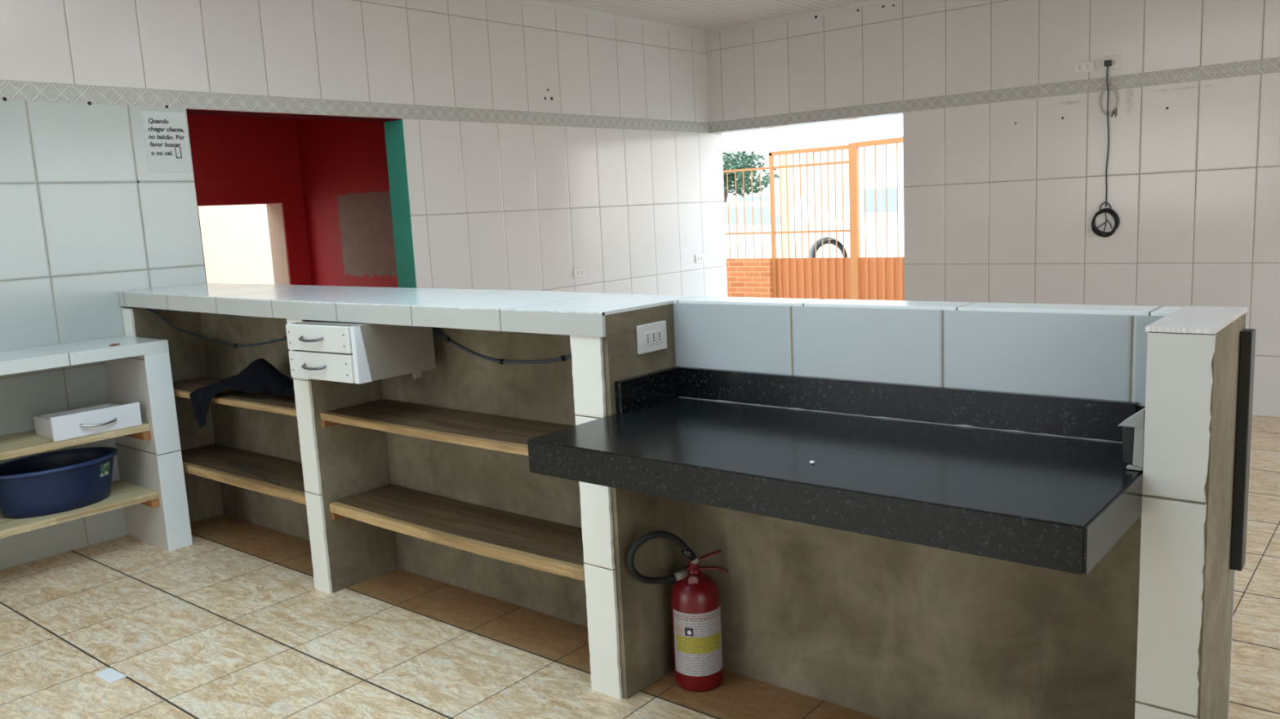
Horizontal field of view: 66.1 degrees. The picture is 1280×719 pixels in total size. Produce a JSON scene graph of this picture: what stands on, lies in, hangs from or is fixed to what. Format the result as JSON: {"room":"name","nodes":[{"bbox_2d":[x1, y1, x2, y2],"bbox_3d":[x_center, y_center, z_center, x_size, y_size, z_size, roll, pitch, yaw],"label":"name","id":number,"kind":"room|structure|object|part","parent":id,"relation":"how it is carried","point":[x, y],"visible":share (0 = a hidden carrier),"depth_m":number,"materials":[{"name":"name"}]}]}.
{"room":"shop counter area","nodes":[
{"label":"shop counter area","id":0,"kind":"room"},
{"bbox_2d":[187,114,311,284],"bbox_3d":[-3.417,-0.673,6.423,0.220,3.050,3.000,4,11,39],"label":"wall","id":1,"kind":"structure","parent":0,"point":[237,160],"depth_m":7.01,"materials":[{"name":"paint"}]},
{"bbox_2d":[266,203,289,284],"bbox_3d":[-2.658,-0.246,7.401,0.207,1.835,0.004,4,11,39],"label":"trim","id":2,"kind":"structure","parent":1,"relation":"attached to","point":[274,211],"depth_m":7.30,"materials":[{"name":"beige paint"}]},
{"bbox_2d":[295,118,398,287],"bbox_3d":[-1.813,-0.831,6.924,2.050,3.050,0.165,4,11,39],"label":"wall","id":3,"kind":"structure","parent":0,"point":[344,164],"depth_m":6.98,"materials":[{"name":"paint"}]},
{"bbox_2d":[0,0,727,570],"bbox_3d":[-2.416,-0.553,4.452,0.171,2.711,9.630,4,11,39],"label":"wall","id":4,"kind":"structure","parent":0,"point":[542,144],"depth_m":5.34,"materials":[{"name":"tile"}]},
{"bbox_2d":[142,111,191,172],"bbox_3d":[-2.188,-1.007,4.553,0.004,0.275,0.197,4,11,39],"label":"notice","id":5,"kind":"object","parent":4,"relation":"attached to","point":[166,135],"visible":1,"depth_m":4.55,"materials":[{"name":"paper"}]},
{"bbox_2d":[186,109,207,283],"bbox_3d":[-2.146,-0.226,4.814,0.169,1.929,0.004,4,11,39],"label":"trim","id":6,"kind":"structure","parent":4,"relation":"attached to","point":[186,109],"depth_m":4.67,"materials":[{"name":"red paint"}]},
{"bbox_2d":[186,108,401,122],"bbox_3d":[-1.803,-1.272,5.139,0.169,0.004,1.242,4,11,39],"label":"trim","id":7,"kind":"structure","parent":4,"relation":"attached to","point":[189,111],"depth_m":5.08,"materials":[{"name":"red paint"}]},
{"bbox_2d":[383,119,417,288],"bbox_3d":[-1.361,-0.412,5.759,0.169,1.932,0.004,4,11,39],"label":"trim","id":8,"kind":"structure","parent":4,"relation":"attached to","point":[393,130],"depth_m":5.68,"materials":[{"name":"teal paint"}]},
{"bbox_2d":[573,267,586,278],"bbox_3d":[-0.414,-0.596,6.757,0.012,0.062,0.115,4,11,39],"label":"wall outlet","id":9,"kind":"object","parent":4,"relation":"attached to","point":[578,273],"visible":1,"depth_m":6.75,"materials":[{"name":"white plastic"}]},
{"bbox_2d":[505,0,706,35],"bbox_3d":[-2.462,-1.858,4.120,0.026,0.030,9.455,4,11,39],"label":"trim","id":10,"kind":"structure","parent":4,"relation":"attached to","point":[535,2],"depth_m":6.81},
{"bbox_2d":[694,253,704,262],"bbox_3d":[0.477,-0.805,7.829,0.012,0.065,0.115,4,11,39],"label":"wall outlet","id":11,"kind":"object","parent":4,"relation":"attached to","point":[700,258],"visible":1,"depth_m":7.83,"materials":[{"name":"white plastic"}]},
{"bbox_2d":[0,414,1279,718],"bbox_3d":[0.437,1.054,2.394,7.370,0.120,9.630,4,11,39],"label":"floor","id":12,"kind":"structure","parent":0,"point":[233,623],"depth_m":3.21,"materials":[{"name":"tile"}]},
{"bbox_2d":[0,336,192,551],"bbox_3d":[-2.705,0.484,3.727,0.414,0.911,1.754,4,11,39],"label":"tiled bench","id":13,"kind":"object","parent":12,"relation":"on","point":[138,369],"visible":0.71,"depth_m":4.23,"materials":[{"name":"tile"}]},
{"bbox_2d":[0,402,150,460],"bbox_3d":[-2.715,0.345,3.706,0.391,0.128,1.549,4,11,39],"label":"shelf board","id":14,"kind":"object","parent":13,"relation":"on","point":[28,442],"depth_m":4.01,"materials":[{"name":"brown wood"}]},
{"bbox_3d":[-2.307,0.248,4.104,0.273,0.097,0.342,4,11,39],"label":"loose drawer","id":15,"kind":"part","parent":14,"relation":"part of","materials":[{"name":"white wood"}]},
{"bbox_3d":[-2.214,0.261,4.028,0.032,0.022,0.146,4,11,39],"label":"handle","id":16,"kind":"part","parent":14,"relation":"part of","materials":[{"name":"metal"}]},
{"bbox_2d":[0,480,158,538],"bbox_3d":[-2.707,0.689,3.766,0.369,0.030,1.549,4,11,39],"label":"shelf board","id":17,"kind":"object","parent":13,"relation":"on","point":[122,494],"visible":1,"depth_m":4.04,"materials":[{"name":"brown wood"}]},
{"bbox_2d":[0,447,117,518],"bbox_3d":[-2.432,0.512,4.088,0.360,0.190,0.505,4,11,39],"label":"basin","id":18,"kind":"object","parent":17,"relation":"on","point":[63,481],"visible":1,"depth_m":4.00,"materials":[{"name":"blue plastic"}]},
{"bbox_2d":[94,667,126,684],"bbox_3d":[-1.657,0.990,3.078,0.104,0.006,0.048,4,11,37],"label":"tile","id":19,"kind":"object","parent":12,"relation":"on","point":[110,675],"visible":1,"depth_m":3.07,"materials":[{"name":"white tile"}]},
{"bbox_2d":[626,530,728,692],"bbox_3d":[0.113,0.707,2.778,0.282,0.481,0.142,-10,11,-40],"label":"fire extinguisher","id":20,"kind":"object","parent":12,"relation":"on","point":[695,604],"visible":1,"depth_m":2.77,"materials":[{"name":"red metal"}]},
{"bbox_3d":[0.180,0.574,2.799,0.107,0.057,0.018,-3,9,0],"label":"lever","id":21,"kind":"part","parent":20,"relation":"part of","materials":[{"name":"red metal"}]},
{"bbox_3d":[0.197,0.601,2.803,0.110,0.021,0.018,-3,9,0],"label":"carry handle","id":22,"kind":"part","parent":20,"relation":"part of","materials":[{"name":"red metal"}]},
{"bbox_2d":[118,283,1247,718],"bbox_3d":[-0.496,0.332,3.337,4.306,1.113,0.500,4,11,39],"label":"counter","id":23,"kind":"object","parent":12,"relation":"on","point":[881,628],"depth_m":2.66,"materials":[{"name":"tile"}]},
{"bbox_2d":[145,308,287,347],"bbox_3d":[-1.795,-0.126,4.251,0.907,0.201,0.249,4,11,39],"label":"cord","id":24,"kind":"object","parent":23,"relation":"attached to","point":[235,345],"visible":0.89,"depth_m":4.47,"materials":[{"name":"black plastic"}]},
{"bbox_2d":[173,376,297,416],"bbox_3d":[-1.660,0.147,4.158,1.228,0.025,0.282,4,11,39],"label":"shelf board","id":25,"kind":"object","parent":23,"relation":"on","point":[260,401],"visible":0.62,"depth_m":4.03,"materials":[{"name":"brown wood"}]},
{"bbox_2d":[189,358,294,427],"bbox_3d":[-1.509,0.146,3.987,0.768,0.273,0.287,4,11,39],"label":"cloth","id":26,"kind":"object","parent":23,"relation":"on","point":[260,375],"visible":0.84,"depth_m":4.02,"materials":[{"name":"black fabric"}]},
{"bbox_2d":[181,444,306,504],"bbox_3d":[-1.644,0.477,4.208,1.228,0.038,0.284,4,11,39],"label":"shelf board","id":27,"kind":"object","parent":23,"relation":"on","point":[210,461],"visible":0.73,"depth_m":4.18,"materials":[{"name":"brown wood"}]},
{"bbox_2d":[227,461,279,484],"bbox_3d":[-1.614,0.469,4.095,0.010,0.010,0.541,-11,12,-41],"label":"rod","id":28,"kind":"object","parent":27,"relation":"on","point":[228,462],"visible":1,"depth_m":4.08,"materials":[{"name":"black metal"}]},
{"bbox_2d":[285,320,435,383],"bbox_3d":[-0.992,-0.034,3.460,0.393,0.212,0.357,3,11,39],"label":"drawer unit","id":29,"kind":"object","parent":23,"relation":"attached to","point":[351,353],"visible":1,"depth_m":3.33,"materials":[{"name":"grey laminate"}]},
{"bbox_3d":[-1.125,-0.070,3.349,0.133,0.018,0.031,3,11,39],"label":"handle","id":30,"kind":"part","parent":29,"relation":"part of","materials":[{"name":"grey metal"}]},
{"bbox_3d":[-1.119,0.026,3.363,0.133,0.018,0.031,3,11,39],"label":"handle","id":31,"kind":"part","parent":29,"relation":"part of","materials":[{"name":"grey metal"}]},
{"bbox_3d":[-1.094,-0.072,3.352,0.366,0.089,0.021,3,11,39],"label":"drawer","id":32,"kind":"part","parent":29,"relation":"part of","materials":[{"name":"white laminate"}]},
{"bbox_3d":[-1.089,0.023,3.365,0.366,0.094,0.021,3,11,39],"label":"drawer","id":33,"kind":"part","parent":29,"relation":"part of","materials":[{"name":"white laminate"}]},
{"bbox_2d":[320,399,572,455],"bbox_3d":[-0.581,0.225,3.276,1.269,0.029,0.283,4,11,39],"label":"shelf board","id":34,"kind":"object","parent":23,"relation":"on","point":[490,432],"visible":0.75,"depth_m":3.29,"materials":[{"name":"brown wood"}]},
{"bbox_2d":[328,484,584,581],"bbox_3d":[-0.564,0.566,3.329,1.269,0.042,0.283,4,11,39],"label":"shelf board","id":35,"kind":"object","parent":23,"relation":"on","point":[549,547],"visible":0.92,"depth_m":3.28,"materials":[{"name":"brown wood"}]},
{"bbox_2d":[432,327,571,364],"bbox_3d":[-0.541,-0.066,3.372,1.052,0.158,0.019,4,11,39],"label":"cord","id":36,"kind":"object","parent":23,"relation":"attached to","point":[447,340],"visible":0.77,"depth_m":3.32,"materials":[{"name":"black plastic"}]},
{"bbox_2d":[635,320,666,354],"bbox_3d":[0.035,-0.062,2.755,0.012,0.080,0.126,4,11,39],"label":"wall outlet","id":37,"kind":"object","parent":23,"relation":"attached to","point":[651,337],"visible":1,"depth_m":2.75,"materials":[{"name":"white plastic"}]},
{"bbox_2d":[644,332,650,345],"bbox_3d":[0.021,-0.058,2.733,0.003,0.034,0.021,4,11,39],"label":"socket","id":38,"kind":"object","parent":37,"relation":"attached to","point":[647,335],"depth_m":2.73,"materials":[{"name":"white plastic"}]},
{"bbox_2d":[650,331,656,343],"bbox_3d":[0.037,-0.062,2.753,0.003,0.034,0.021,4,11,39],"label":"socket","id":39,"kind":"object","parent":37,"relation":"attached to","point":[653,334],"depth_m":2.75,"materials":[{"name":"white plastic"}]},
{"bbox_2d":[656,329,662,342],"bbox_3d":[0.054,-0.066,2.772,0.003,0.034,0.021,4,11,39],"label":"socket","id":40,"kind":"object","parent":37,"relation":"attached to","point":[659,332],"depth_m":2.77,"materials":[{"name":"white plastic"}]},
{"bbox_2d":[527,366,1142,575],"bbox_3d":[0.414,0.186,2.227,1.294,0.170,0.612,4,11,39],"label":"countertop","id":41,"kind":"structure","parent":23,"relation":"attached to","point":[1035,480],"depth_m":2.11,"materials":[{"name":"black stone"}]},
{"bbox_2d":[1117,408,1145,471],"bbox_3d":[0.962,0.147,1.912,0.046,0.118,0.081,4,11,39],"label":"box","id":42,"kind":"object","parent":23,"relation":"attached to","point":[1133,432],"visible":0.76,"depth_m":1.88,"materials":[{"name":"grey plastic"}]},
{"bbox_2d":[1117,408,1145,428],"bbox_3d":[0.960,0.106,1.905,0.046,0.035,0.076,4,11,39],"label":"hood","id":43,"kind":"object","parent":42,"relation":"attached to","point":[1136,420],"depth_m":1.87,"materials":[{"name":"white metal"}]},
{"bbox_2d":[1229,328,1256,571],"bbox_3d":[1.241,0.188,2.026,0.022,0.502,0.047,4,11,39],"label":"bar","id":44,"kind":"object","parent":23,"relation":"attached to","point":[1247,336],"visible":1,"depth_m":2.01,"materials":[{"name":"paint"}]},
{"bbox_2d":[539,0,868,31],"bbox_3d":[0.319,-1.710,1.756,7.670,0.120,9.930,4,11,39],"label":"ceiling","id":45,"kind":"structure","parent":0,"point":[702,15],"depth_m":6.85,"materials":[{"name":"paint"}]},
{"bbox_2d":[721,114,903,226],"bbox_3d":[6.546,-5.923,31.435,19.800,4.350,7.200,4,11,39],"label":"sky","id":46,"kind":"structure","parent":0,"point":[763,141],"depth_m":28.40,"materials":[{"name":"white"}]},
{"bbox_3d":[3.263,-4.719,30.368,0.490,0.640,0.030,4,11,39],"label":"pane","id":47,"kind":"part","parent":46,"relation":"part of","materials":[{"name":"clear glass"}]},
{"bbox_3d":[3.681,-4.687,30.027,0.490,0.640,0.030,4,11,39],"label":"pane","id":48,"kind":"part","parent":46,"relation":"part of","materials":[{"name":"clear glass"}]},
{"bbox_3d":[6.511,-4.474,27.717,0.490,0.640,0.030,4,11,39],"label":"pane","id":49,"kind":"part","parent":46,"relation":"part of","materials":[{"name":"clear glass"}]},
{"bbox_3d":[6.929,-4.443,27.376,0.490,0.640,0.030,4,11,39],"label":"pane","id":50,"kind":"part","parent":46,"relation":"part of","materials":[{"name":"clear glass"}]},
{"bbox_2d":[706,0,1279,417],"bbox_3d":[3.421,-1.040,5.721,7.200,2.711,0.176,4,11,39],"label":"wall","id":51,"kind":"structure","parent":0,"point":[1005,145],"depth_m":6.20,"materials":[{"name":"tile"}]},
{"bbox_2d":[706,0,897,35],"bbox_3d":[3.292,-2.348,5.442,7.200,0.030,0.026,4,11,39],"label":"trim","id":52,"kind":"structure","parent":51,"relation":"attached to","point":[869,2],"depth_m":7.18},
{"bbox_2d":[1073,60,1094,73],"bbox_3d":[2.722,-1.794,6.032,0.118,0.062,0.012,4,11,39],"label":"wall outlet","id":53,"kind":"object","parent":51,"relation":"attached to","point":[1087,66],"visible":1,"depth_m":6.03,"materials":[{"name":"white plastic"}]},
{"bbox_2d":[1098,73,1119,116],"bbox_3d":[2.844,-1.613,5.963,0.113,0.285,0.015,4,11,39],"label":"cable loop","id":54,"kind":"object","parent":51,"relation":"attached to","point":[1112,86],"visible":1,"depth_m":5.96,"materials":[{"name":"black plastic"}]},
{"bbox_2d":[1100,54,1120,70],"bbox_3d":[2.838,-1.792,5.936,0.112,0.078,0.012,4,11,39],"label":"wall outlet","id":55,"kind":"object","parent":51,"relation":"attached to","point":[1115,60],"visible":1,"depth_m":5.93,"materials":[{"name":"white plastic"}]},
{"bbox_2d":[1091,59,1119,237],"bbox_3d":[2.848,-1.279,6.004,0.162,1.061,0.042,4,11,39],"label":"power cable","id":56,"kind":"object","parent":55,"relation":"hanging from","point":[1108,63],"visible":1,"depth_m":6.04,"materials":[{"name":"black plastic"}]},
{"bbox_3d":[2.848,-1.357,5.995,0.019,0.841,0.033,6,12,44],"label":"cord","id":57,"kind":"part","parent":56,"relation":"part of","materials":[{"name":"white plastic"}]},
{"bbox_2d":[1112,58,1116,65],"bbox_3d":[2.856,-1.789,5.917,0.021,0.034,0.003,4,11,39],"label":"socket","id":58,"kind":"object","parent":55,"relation":"attached to","point":[1114,60],"depth_m":5.92,"materials":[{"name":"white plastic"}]},
{"bbox_3d":[-21.892,2.230,4.612,29.830,0.090,34.830,4,11,39],"label":"ground","id":59,"kind":"structure","parent":0,"visible":0},
{"bbox_2d":[198,204,274,284],"bbox_3d":[-3.911,-0.729,8.926,0.150,2.750,6.000,4,11,39],"label":"wall","id":60,"kind":"structure","parent":59,"relation":"on","point":[236,239],"depth_m":9.03,"materials":[{"name":"white paint"}]},
{"label":"outside","id":61,"kind":"structure","parent":0,"visible":0},
{"bbox_3d":[18.200,-3.893,29.267,60.000,0.150,55.170,4,11,39],"label":"ground","id":62,"kind":"structure","parent":61,"visible":0},
{"bbox_2d":[726,257,773,297],"bbox_3d":[0.729,-0.874,12.274,2.183,0.764,0.140,4,11,39],"label":"brick wall","id":63,"kind":"structure","parent":62,"relation":"on","point":[746,277],"depth_m":11.68,"materials":[{"name":"orange brick"}]},
{"bbox_2d":[723,166,771,258],"bbox_3d":[0.703,-1.831,12.109,2.120,1.195,0.040,4,11,39],"label":"fence","id":64,"kind":"object","parent":63,"relation":"on","point":[753,233],"visible":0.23,"depth_m":11.65,"materials":[{"name":"orange paint"}]},
{"bbox_3d":[0.696,-2.276,12.027,2.080,0.026,0.024,4,11,39],"label":"rail","id":65,"kind":"part","parent":64,"relation":"part of","materials":[{"name":"orange paint"}]},
{"bbox_3d":[0.733,-1.542,12.140,2.080,0.022,0.024,4,11,39],"label":"rail","id":66,"kind":"part","parent":64,"relation":"part of","materials":[{"name":"orange paint"}]},
{"bbox_2d":[722,150,779,202],"bbox_3d":[2.187,-3.473,22.672,2.315,2.612,1.844,4,11,39],"label":"tree","id":67,"kind":"object","parent":62,"relation":"on","point":[744,162],"visible":0.51,"depth_m":22.17,"materials":[{"name":"green plant"}]},
{"bbox_2d":[779,150,792,257],"bbox_3d":[2.215,-2.056,14.851,0.090,2.170,0.150,4,11,39],"label":"post","id":68,"kind":"object","parent":62,"relation":"on","point":[783,162],"visible":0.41,"depth_m":14.77,"materials":[{"name":"paint"}]},
{"bbox_2d":[724,200,904,257],"bbox_3d":[2.867,-2.342,18.878,4.180,1.450,1.615,4,11,39],"label":"car","id":69,"kind":"object","parent":62,"relation":"on","point":[766,205],"visible":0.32,"depth_m":18.14,"materials":[{"name":"white metal"}]},
{"bbox_2d":[768,137,904,300],"bbox_3d":[2.751,-1.352,10.500,3.125,2.045,0.060,4,11,39],"label":"gate","id":70,"kind":"object","parent":62,"relation":"on","point":[856,277],"visible":0.34,"depth_m":10.96,"materials":[{"name":"orange paint"}]},
{"bbox_3d":[1.922,-2.184,11.027,1.010,0.026,0.024,4,11,39],"label":"rail","id":71,"kind":"part","parent":70,"relation":"part of","materials":[{"name":"orange metal"}]},
{"bbox_3d":[1.959,-1.449,11.140,1.010,0.022,0.024,4,11,39],"label":"rail","id":72,"kind":"part","parent":70,"relation":"part of","materials":[{"name":"orange metal"}]}
]}

